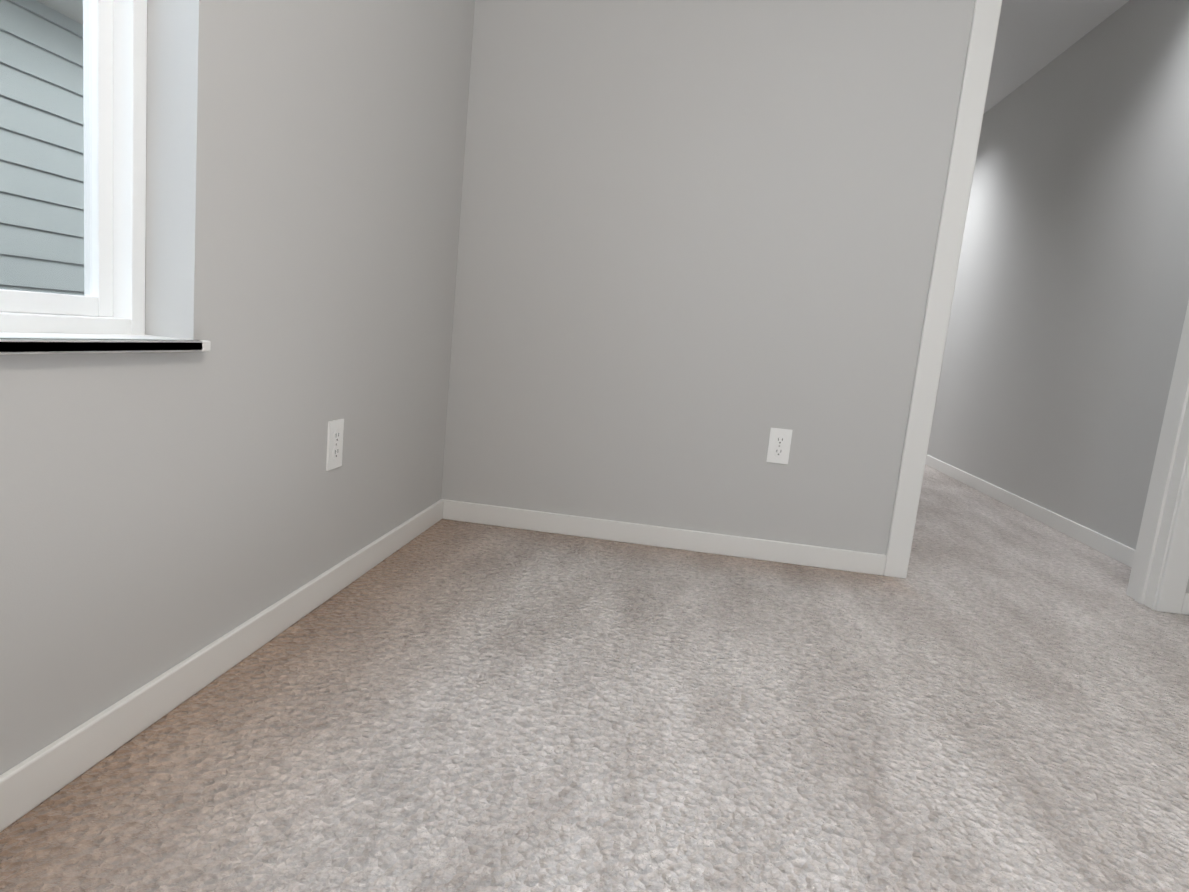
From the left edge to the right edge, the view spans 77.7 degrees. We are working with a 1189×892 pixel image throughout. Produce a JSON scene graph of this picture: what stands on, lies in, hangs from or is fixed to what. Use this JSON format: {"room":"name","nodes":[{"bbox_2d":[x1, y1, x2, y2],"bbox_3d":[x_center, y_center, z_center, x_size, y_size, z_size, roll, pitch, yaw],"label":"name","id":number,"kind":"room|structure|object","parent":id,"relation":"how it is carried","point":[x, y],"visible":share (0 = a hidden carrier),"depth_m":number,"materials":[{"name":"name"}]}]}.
{"room":"empty bedroom","nodes":[
{"label":"empty bedroom","id":0,"kind":"room"},
{"bbox_2d":[0,0,474,774],"bbox_3d":[-0.417,-1.055,3.172,0.160,2.440,11.000,7,9,6],"label":"wall","id":1,"kind":"structure","parent":0,"point":[160,512],"depth_m":1.33,"materials":[{"name":"grey paint"}]},
{"bbox_2d":[0,0,146,334],"bbox_3d":[-0.790,-0.788,0.372,0.073,1.457,1.505,7,9,6],"label":"window","id":2,"kind":"structure","parent":1,"relation":"in","point":[114,86],"depth_m":1.13,"materials":[{"name":"white plastic"}]},
{"bbox_2d":[0,332,210,354],"bbox_3d":[-0.782,-0.067,0.469,0.103,0.018,1.545,7,9,6],"label":"window sill","id":3,"kind":"structure","parent":1,"relation":"attached to","point":[36,343],"depth_m":1.00,"materials":[{"name":"white"}]},
{"bbox_2d":[0,499,447,831],"bbox_3d":[-0.822,0.531,0.349,0.016,0.070,4.600,7,9,6],"label":"baseboard","id":4,"kind":"structure","parent":1,"relation":"attached to","point":[36,779],"depth_m":1.23,"materials":[{"name":"white wood"}]},
{"bbox_2d":[326,419,343,470],"bbox_3d":[-0.611,-0.004,1.742,0.007,0.115,0.070,7,9,6],"label":"electrical outlet","id":5,"kind":"object","parent":1,"relation":"attached to","point":[334,444],"visible":1,"depth_m":1.73,"materials":[{"name":"white plastic"}]},
{"bbox_2d":[0,464,1188,891],"bbox_3d":[1.071,0.360,3.179,3.420,0.060,11.000,7,9,6],"label":"floor","id":6,"kind":"structure","parent":0,"point":[988,694],"depth_m":1.31,"materials":[{"name":"carpet"}]},
{"bbox_2d":[441,0,1188,592],"bbox_3d":[1.110,-0.780,2.336,3.100,2.440,0.140,7,9,6],"label":"wall","id":7,"kind":"structure","parent":0,"point":[697,242],"depth_m":2.39,"materials":[{"name":"grey paint"}]},
{"bbox_2d":[448,500,885,575],"bbox_3d":[0.222,0.309,2.519,1.493,0.070,0.013,7,9,6],"label":"baseboard","id":8,"kind":"structure","parent":7,"relation":"attached to","point":[627,532],"depth_m":2.51,"materials":[{"name":"white wood"}]},
{"bbox_2d":[766,428,792,463],"bbox_3d":[0.609,0.000,2.431,0.070,0.115,0.007,7,9,6],"label":"electrical outlet","id":9,"kind":"object","parent":7,"relation":"attached to","point":[779,445],"visible":1,"depth_m":2.43,"materials":[{"name":"white plastic"}]},
{"bbox_2d":[883,0,1188,613],"bbox_3d":[1.519,-0.574,2.313,0.914,2.122,0.168,7,9,6],"label":"door frame","id":10,"kind":"structure","parent":7,"relation":"attached to","point":[1175,573],"depth_m":2.32,"materials":[{"name":"white wood"}]},
{"bbox_2d":[1181,592,1188,614],"bbox_3d":[2.169,0.534,2.304,0.623,0.070,0.016,7,9,6],"label":"baseboard","id":11,"kind":"structure","parent":7,"relation":"attached to","point":[1185,607],"depth_m":2.33,"materials":[{"name":"white wood"}]},
{"bbox_2d":[984,0,1128,112],"bbox_3d":[1.318,-2.140,2.805,3.420,0.140,11.000,7,9,6],"label":"ceiling","id":12,"kind":"structure","parent":0,"point":[1033,37],"depth_m":3.79,"materials":[{"name":"white paint"}]},
{"bbox_2d":[927,0,1188,549],"bbox_3d":[2.613,-1.062,5.210,0.140,2.440,5.960,7,9,6],"label":"wall","id":13,"kind":"structure","parent":0,"point":[1068,309],"depth_m":3.54,"materials":[{"name":"grey paint"}]},
{"bbox_2d":[925,455,1134,567],"bbox_3d":[2.421,0.096,5.394,0.016,0.070,5.960,7,9,6],"label":"baseboard","id":14,"kind":"structure","parent":13,"relation":"attached to","point":[1118,551],"depth_m":3.58,"materials":[{"name":"white wood"}]},
{"label":"outside","id":15,"kind":"structure","parent":0,"visible":0},
{"bbox_3d":[-6.714,-5.504,-0.450,7.180,6.133,22.000,7,9,6],"label":"neighbor roof","id":16,"kind":"structure","parent":15,"visible":0},
{"bbox_2d":[37,0,82,24],"bbox_3d":[-3.692,-2.046,-0.356,0.615,0.165,22.000,7,9,6],"label":"roof fascia","id":17,"kind":"object","parent":16,"relation":"attached to","point":[71,9],"depth_m":4.44,"materials":[{"name":"white"}]},
{"bbox_3d":[-6.987,0.608,0.424,11.840,0.100,26.000,7,9,6],"label":"ground","id":18,"kind":"structure","parent":0,"visible":0},
{"bbox_2d":[0,0,83,295],"bbox_3d":[-4.086,-0.564,-0.102,0.118,2.925,22.000,7,9,6],"label":"neighbor siding","id":19,"kind":"object","parent":18,"relation":"on","point":[28,105],"depth_m":4.51,"materials":[{"name":"paint"}]}
]}

